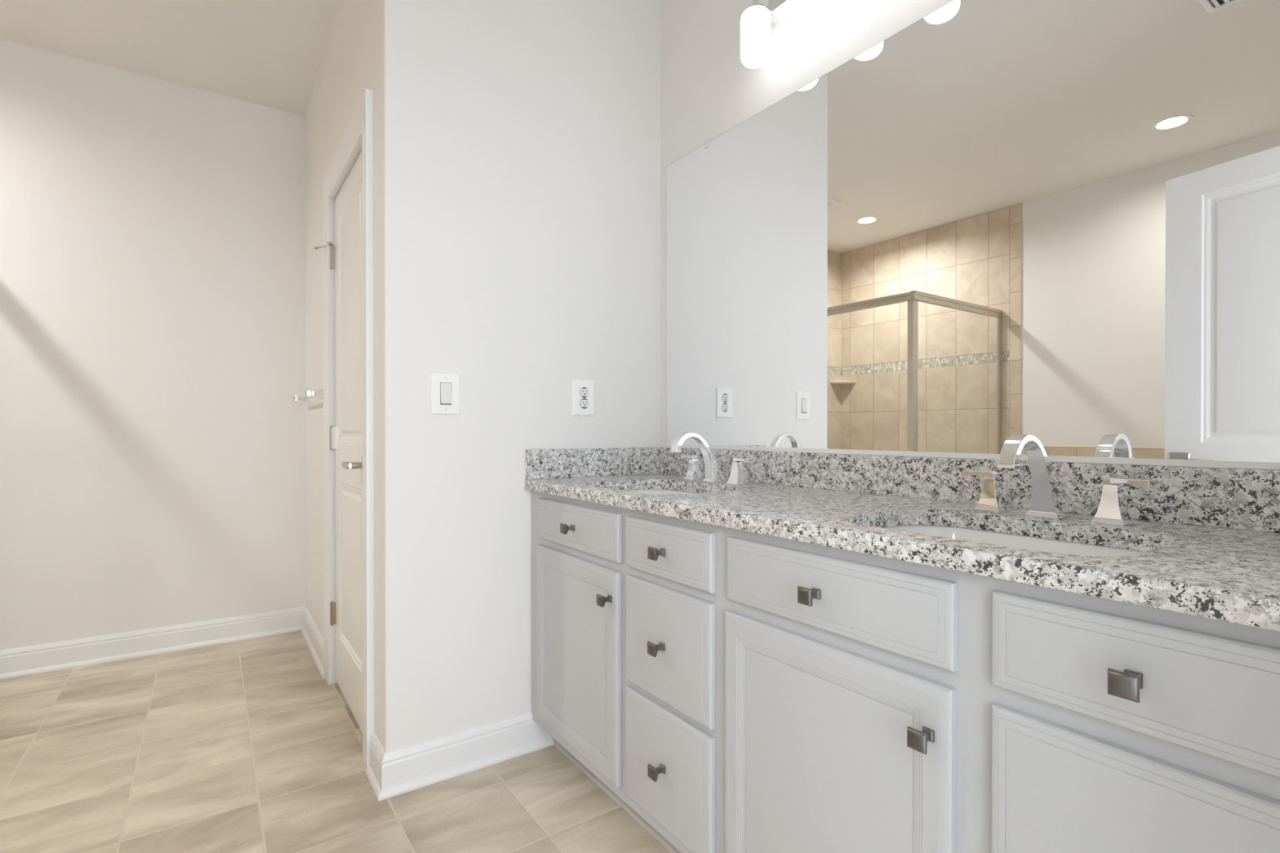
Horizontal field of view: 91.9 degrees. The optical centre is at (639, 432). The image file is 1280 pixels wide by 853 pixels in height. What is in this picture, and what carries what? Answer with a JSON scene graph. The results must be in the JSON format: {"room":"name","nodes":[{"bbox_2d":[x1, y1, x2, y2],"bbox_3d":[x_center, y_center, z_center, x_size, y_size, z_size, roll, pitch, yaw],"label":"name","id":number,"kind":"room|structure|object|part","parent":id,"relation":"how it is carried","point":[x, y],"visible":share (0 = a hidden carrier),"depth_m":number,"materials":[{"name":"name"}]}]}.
{"room":"bathroom","nodes":[
{"label":"bathroom","id":0,"kind":"room"},
{"bbox_2d":[0,38,306,650],"bbox_3d":[-2.816,-0.318,2.680,2.627,2.742,0.120,0,0,-35],"label":"wall","id":1,"kind":"structure","parent":0,"point":[153,230],"depth_m":2.93,"materials":[{"name":"white paint"}]},
{"bbox_2d":[0,606,324,679],"bbox_3d":[-2.100,0.994,2.628,1.297,0.119,0.792,0,0,-35],"label":"baseboard","id":2,"kind":"structure","parent":1,"relation":"attached to","point":[60,655],"depth_m":2.92,"materials":[{"name":"white paint"}]},
{"bbox_2d":[0,0,339,115],"bbox_3d":[-0.926,-1.730,0.736,3.760,0.100,5.458,0,0,-35],"label":"ceiling","id":3,"kind":"structure","parent":0,"point":[268,53],"depth_m":2.64,"materials":[{"name":"white paint"}]},
{"bbox_2d":[0,631,671,852],"bbox_3d":[-0.926,1.112,0.749,3.760,0.100,5.458,0,0,-35],"label":"floor","id":4,"kind":"structure","parent":0,"point":[244,746],"depth_m":1.89,"materials":[{"name":"tile"}]},
{"bbox_2d":[531,490,1279,852],"bbox_3d":[0.359,0.624,1.454,0.596,0.868,1.844,0,0,-35],"label":"vanity cabinet","id":5,"kind":"object","parent":4,"relation":"on","point":[731,690],"visible":0.98,"depth_m":0.98,"materials":[{"name":"grey paint"}]},
{"bbox_3d":[-0.219,0.275,1.776,0.016,0.028,0.028,0,0,-35],"label":"knob","id":6,"kind":"part","parent":5,"relation":"part of","materials":[{"name":"grey metal"}]},
{"bbox_3d":[-0.203,0.275,1.787,0.023,0.017,0.017,0,0,-35],"label":"knob","id":7,"kind":"part","parent":5,"relation":"part of","materials":[{"name":"grey metal"}]},
{"bbox_3d":[-0.194,0.643,1.813,0.018,0.561,0.486,0,0,-35],"label":"door","id":8,"kind":"part","parent":5,"relation":"part of","materials":[{"name":"grey paint"}]},
{"bbox_3d":[-0.190,0.274,1.805,0.018,0.127,0.477,0,0,-35],"label":"drawer","id":9,"kind":"part","parent":5,"relation":"part of","materials":[{"name":"grey paint"}]},
{"bbox_3d":[-0.103,0.436,1.610,0.016,0.028,0.028,0,0,-35],"label":"knob","id":10,"kind":"part","parent":5,"relation":"part of","materials":[{"name":"grey metal"}]},
{"bbox_3d":[-0.087,0.436,1.621,0.023,0.017,0.017,0,0,-35],"label":"knob","id":11,"kind":"part","parent":5,"relation":"part of","materials":[{"name":"grey metal"}]},
{"bbox_3d":[0.028,0.497,1.422,0.016,0.028,0.028,0,0,-35],"label":"knob","id":12,"kind":"part","parent":5,"relation":"part of","materials":[{"name":"grey metal"}]},
{"bbox_3d":[0.029,0.781,1.422,0.016,0.028,0.028,0,0,-35],"label":"knob","id":13,"kind":"part","parent":5,"relation":"part of","materials":[{"name":"grey metal"}]},
{"bbox_3d":[0.029,0.277,1.420,0.016,0.028,0.028,0,0,-35],"label":"knob","id":14,"kind":"part","parent":5,"relation":"part of","materials":[{"name":"grey metal"}]},
{"bbox_3d":[0.045,0.780,1.433,0.023,0.017,0.017,0,0,-35],"label":"knob","id":15,"kind":"part","parent":5,"relation":"part of","materials":[{"name":"grey metal"}]},
{"bbox_3d":[0.043,0.496,1.433,0.023,0.017,0.017,0,0,-35],"label":"knob","id":16,"kind":"part","parent":5,"relation":"part of","materials":[{"name":"grey metal"}]},
{"bbox_3d":[0.045,0.277,1.430,0.023,0.017,0.017,0,0,-35],"label":"knob","id":17,"kind":"part","parent":5,"relation":"part of","materials":[{"name":"grey metal"}]},
{"bbox_3d":[0.060,0.786,1.448,0.018,0.278,0.328,0,0,-35],"label":"drawer","id":18,"kind":"part","parent":5,"relation":"part of","materials":[{"name":"grey paint"}]},
{"bbox_3d":[0.060,0.496,1.447,0.018,0.267,0.328,0,0,-35],"label":"drawer","id":19,"kind":"part","parent":5,"relation":"part of","materials":[{"name":"grey paint"}]},
{"bbox_3d":[0.060,0.276,1.446,0.018,0.127,0.328,0,0,-35],"label":"drawer","id":20,"kind":"part","parent":5,"relation":"part of","materials":[{"name":"grey paint"}]},
{"bbox_3d":[0.282,0.278,1.056,0.016,0.028,0.028,0,0,-35],"label":"knob","id":21,"kind":"part","parent":5,"relation":"part of","materials":[{"name":"grey metal"}]},
{"bbox_3d":[0.297,0.278,1.067,0.023,0.017,0.017,0,0,-35],"label":"knob","id":22,"kind":"part","parent":5,"relation":"part of","materials":[{"name":"grey metal"}]},
{"bbox_3d":[0.313,0.647,1.083,0.018,0.560,0.474,0,0,-35],"label":"door","id":23,"kind":"part","parent":5,"relation":"part of","materials":[{"name":"grey paint"}]},
{"bbox_3d":[0.315,0.278,1.078,0.018,0.127,0.471,0,0,-35],"label":"drawer","id":24,"kind":"part","parent":5,"relation":"part of","materials":[{"name":"grey paint"}]},
{"bbox_2d":[524,473,1279,631],"bbox_3d":[0.376,0.174,1.459,0.566,0.032,1.852,0,0,-35],"label":"countertop","id":25,"kind":"structure","parent":5,"relation":"on","point":[1228,575],"depth_m":1.00,"materials":[{"name":"stone"}]},
{"bbox_2d":[525,447,659,479],"bbox_3d":[-0.145,0.105,2.212,0.562,0.100,0.020,0,0,-35],"label":"side splash","id":26,"kind":"object","parent":25,"relation":"on","point":[541,464],"visible":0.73,"depth_m":2.18,"materials":[{"name":"stone"}]},
{"bbox_2d":[626,488,692,494],"bbox_3d":[0.056,0.266,1.828,0.356,0.152,0.484,0,0,-35],"label":"sink","id":27,"kind":"object","parent":25,"relation":"in","point":[660,491],"visible":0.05,"depth_m":2.06,"materials":[{"name":"white ceramic"}]},
{"bbox_2d":[670,432,753,485],"bbox_3d":[0.178,0.078,1.908,0.193,0.157,0.315,0,0,-35],"label":"faucet","id":28,"kind":"object","parent":25,"relation":"on","point":[713,473],"visible":1,"depth_m":1.92,"materials":[{"name":"silver metal"}]},
{"bbox_3d":[0.164,0.081,2.050,0.024,0.014,0.066,0,0,-35],"label":"lever","id":29,"kind":"part","parent":28,"relation":"part of","materials":[{"name":"silver metal"}]},
{"bbox_3d":[0.176,0.121,2.031,0.047,0.070,0.049,0,0,-35],"label":"handle","id":30,"kind":"part","parent":28,"relation":"part of","materials":[{"name":"silver metal"}]},
{"bbox_3d":[0.176,0.073,1.907,0.184,0.147,0.044,0,0,-35],"label":"spout","id":31,"kind":"part","parent":28,"relation":"part of","materials":[{"name":"silver metal"}]},
{"bbox_3d":[0.235,0.150,1.948,0.054,0.012,0.055,0,0,-35],"label":"spout","id":32,"kind":"part","parent":28,"relation":"part of","materials":[{"name":"silver metal"}]},
{"bbox_3d":[0.293,0.122,1.864,0.047,0.070,0.049,0,0,-35],"label":"handle","id":33,"kind":"part","parent":28,"relation":"part of","materials":[{"name":"silver metal"}]},
{"bbox_3d":[0.306,0.082,1.845,0.024,0.014,0.066,0,0,-35],"label":"lever","id":34,"kind":"part","parent":28,"relation":"part of","materials":[{"name":"silver metal"}]},
{"bbox_2d":[884,524,1143,556],"bbox_3d":[0.597,0.269,1.050,0.356,0.152,0.484,0,0,-35],"label":"sink","id":35,"kind":"object","parent":25,"relation":"in","point":[1043,544],"visible":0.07,"depth_m":1.16,"materials":[{"name":"white ceramic"}]},
{"bbox_2d":[961,434,1154,526],"bbox_3d":[0.716,0.081,1.133,0.193,0.157,0.315,0,0,-35],"label":"faucet","id":36,"kind":"object","parent":25,"relation":"on","point":[1046,502],"visible":1,"depth_m":1.14,"materials":[{"name":"silver metal"}]},
{"bbox_3d":[0.701,0.085,1.275,0.024,0.014,0.066,0,0,-35],"label":"lever","id":37,"kind":"part","parent":36,"relation":"part of","materials":[{"name":"silver metal"}]},
{"bbox_3d":[0.714,0.124,1.257,0.047,0.070,0.049,0,0,-35],"label":"handle","id":38,"kind":"part","parent":36,"relation":"part of","materials":[{"name":"silver metal"}]},
{"bbox_3d":[0.714,0.076,1.132,0.184,0.147,0.044,0,0,-35],"label":"spout","id":39,"kind":"part","parent":36,"relation":"part of","materials":[{"name":"silver metal"}]},
{"bbox_3d":[0.772,0.153,1.173,0.054,0.012,0.055,0,0,-35],"label":"spout","id":40,"kind":"part","parent":36,"relation":"part of","materials":[{"name":"silver metal"}]},
{"bbox_3d":[0.831,0.125,1.089,0.047,0.070,0.049,0,0,-35],"label":"handle","id":41,"kind":"part","parent":36,"relation":"part of","materials":[{"name":"silver metal"}]},
{"bbox_3d":[0.844,0.086,1.071,0.024,0.014,0.066,0,0,-35],"label":"lever","id":42,"kind":"part","parent":36,"relation":"part of","materials":[{"name":"silver metal"}]},
{"bbox_3d":[0.398,0.441,0.889,0.016,0.028,0.028,0,0,-35],"label":"knob","id":43,"kind":"part","parent":5,"relation":"part of","materials":[{"name":"grey metal"}]},
{"bbox_3d":[0.414,0.441,0.900,0.023,0.017,0.017,0,0,-35],"label":"knob","id":44,"kind":"part","parent":5,"relation":"part of","materials":[{"name":"grey metal"}]},
{"bbox_3d":[0.537,0.280,0.688,0.016,0.028,0.028,0,0,-35],"label":"knob","id":45,"kind":"part","parent":5,"relation":"part of","materials":[{"name":"grey metal"}]},
{"bbox_3d":[0.553,0.280,0.699,0.023,0.017,0.017,0,0,-35],"label":"knob","id":46,"kind":"part","parent":5,"relation":"part of","materials":[{"name":"grey metal"}]},
{"bbox_3d":[0.570,0.649,0.713,0.018,0.559,0.319,0,0,-35],"label":"drawer","id":47,"kind":"part","parent":5,"relation":"part of","materials":[{"name":"grey paint"}]},
{"bbox_3d":[0.570,0.279,0.711,0.018,0.127,0.319,0,0,-35],"label":"drawer","id":48,"kind":"part","parent":5,"relation":"part of","materials":[{"name":"grey paint"}]},
{"bbox_2d":[304,0,377,736],"bbox_3d":[-1.255,-0.318,2.639,0.110,2.742,1.728,0,0,-35],"label":"wall","id":49,"kind":"structure","parent":0,"point":[348,66],"depth_m":2.81,"materials":[{"name":"white paint"}]},
{"bbox_2d":[292,388,323,403],"bbox_3d":[-1.596,-0.176,2.970,0.073,0.048,0.548,0,0,-35],"label":"towel bar","id":50,"kind":"object","parent":49,"relation":"attached to","point":[304,397],"visible":0.95,"depth_m":2.76,"materials":[{"name":"silver metal"}]},
{"bbox_3d":[-1.728,-0.177,3.182,0.048,0.048,0.048,0,0,-35],"label":"post","id":51,"kind":"part","parent":50,"relation":"part of","materials":[{"name":"silver metal"}]},
{"bbox_3d":[-1.443,-0.175,2.772,0.048,0.048,0.048,0,0,-35],"label":"post","id":52,"kind":"part","parent":50,"relation":"part of","materials":[{"name":"silver metal"}]},
{"bbox_2d":[314,151,362,732],"bbox_3d":[-1.088,0.033,2.351,0.164,2.019,0.791,0,0,-35],"label":"door","id":53,"kind":"structure","parent":49,"relation":"in","point":[345,257],"depth_m":2.35,"materials":[{"name":"white paint"}]},
{"bbox_3d":[-0.934,0.108,2.135,0.159,0.023,0.129,0,0,-35],"label":"lever","id":54,"kind":"part","parent":53,"relation":"part of","materials":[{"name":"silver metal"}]},
{"bbox_2d":[322,88,373,768],"bbox_3d":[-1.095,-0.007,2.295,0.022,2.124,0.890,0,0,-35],"label":"trim","id":55,"kind":"structure","parent":49,"relation":"attached to","point":[360,128],"depth_m":1.98,"materials":[{"name":"white paint"}]},
{"bbox_2d":[376,0,660,753],"bbox_3d":[-0.364,-0.316,2.139,1.003,2.742,0.110,0,0,-35],"label":"wall partition","id":56,"kind":"structure","parent":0,"point":[518,141],"depth_m":2.00,"materials":[{"name":"white paint"}]},
{"bbox_2d":[430,372,460,414],"bbox_3d":[-0.596,-0.121,1.903,0.092,0.128,0.013,0,0,-35],"label":"light switch","id":57,"kind":"object","parent":56,"relation":"attached to","point":[445,388],"visible":1,"depth_m":1.90,"materials":[{"name":"white plastic"}]},
{"bbox_3d":[-0.597,-0.121,1.903,0.035,0.068,0.001,0,0,-35],"label":"rocker frame","id":58,"kind":"part","parent":57,"relation":"part of","materials":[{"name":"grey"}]},
{"bbox_2d":[364,712,553,801],"bbox_3d":[-0.573,0.996,2.010,0.560,0.119,0.180,0,0,-35],"label":"baseboard","id":59,"kind":"structure","parent":56,"relation":"attached to","point":[399,771],"depth_m":1.91,"materials":[{"name":"white paint"}]},
{"bbox_2d":[572,379,594,416],"bbox_3d":[-0.197,-0.123,2.182,0.090,0.128,0.010,0,0,-35],"label":"power outlet","id":60,"kind":"object","parent":56,"relation":"attached to","point":[583,390],"visible":1,"depth_m":2.18,"materials":[{"name":"white plastic"}]},
{"bbox_2d":[579,398,588,408],"bbox_3d":[-0.196,-0.103,2.179,0.037,0.037,0.003,0,0,-35],"label":"receptacle","id":61,"kind":"object","parent":60,"relation":"attached to","point":[584,402],"depth_m":2.18,"materials":[{"name":"grey plastic"}]},
{"bbox_2d":[579,386,588,397],"bbox_3d":[-0.196,-0.142,2.179,0.037,0.037,0.003,0,0,-35],"label":"receptacle","id":62,"kind":"object","parent":60,"relation":"attached to","point":[584,391],"depth_m":2.18,"materials":[{"name":"grey plastic"}]},
{"bbox_2d":[660,0,1268,470],"bbox_3d":[1.095,-0.311,1.022,0.120,2.742,3.610,0,0,-35],"label":"wall","id":63,"kind":"structure","parent":0,"point":[707,91],"depth_m":2.07,"materials":[{"name":"white paint"}]},
{"bbox_2d":[740,0,824,68],"bbox_3d":[0.533,-1.198,1.552,0.193,0.240,0.730,0,0,-35],"label":"vanity light","id":64,"kind":"object","parent":63,"relation":"attached to","point":[756,20],"visible":1,"depth_m":1.77,"materials":[{"name":"white glass"}]},
{"bbox_3d":[0.338,-1.154,1.808,0.087,0.150,0.087,0,0,-35],"label":"lamp shade","id":65,"kind":"part","parent":64,"relation":"part of","materials":[{"name":"white glass"}]},
{"bbox_3d":[0.354,-1.244,1.819,0.103,0.034,0.062,0,0,-35],"label":"arm","id":66,"kind":"part","parent":64,"relation":"part of","materials":[{"name":"silver metal"}]},
{"bbox_3d":[0.439,-1.153,1.623,0.087,0.150,0.087,0,0,-35],"label":"lamp shade","id":67,"kind":"part","parent":64,"relation":"part of","materials":[{"name":"white glass"}]},
{"bbox_2d":[659,447,1279,533],"bbox_3d":[0.606,0.108,1.606,0.020,0.100,1.832,0,0,-35],"label":"backsplash","id":68,"kind":"structure","parent":63,"relation":"attached to","point":[1242,499],"depth_m":1.29,"materials":[{"name":"stone"}]},
{"bbox_2d":[665,0,1279,470],"bbox_3d":[0.610,-0.480,1.606,0.010,1.074,1.789,0,0,-35],"label":"wall mirror","id":69,"kind":"object","parent":63,"relation":"attached to","point":[1056,222],"visible":1,"depth_m":1.34,"materials":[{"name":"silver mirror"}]}
]}

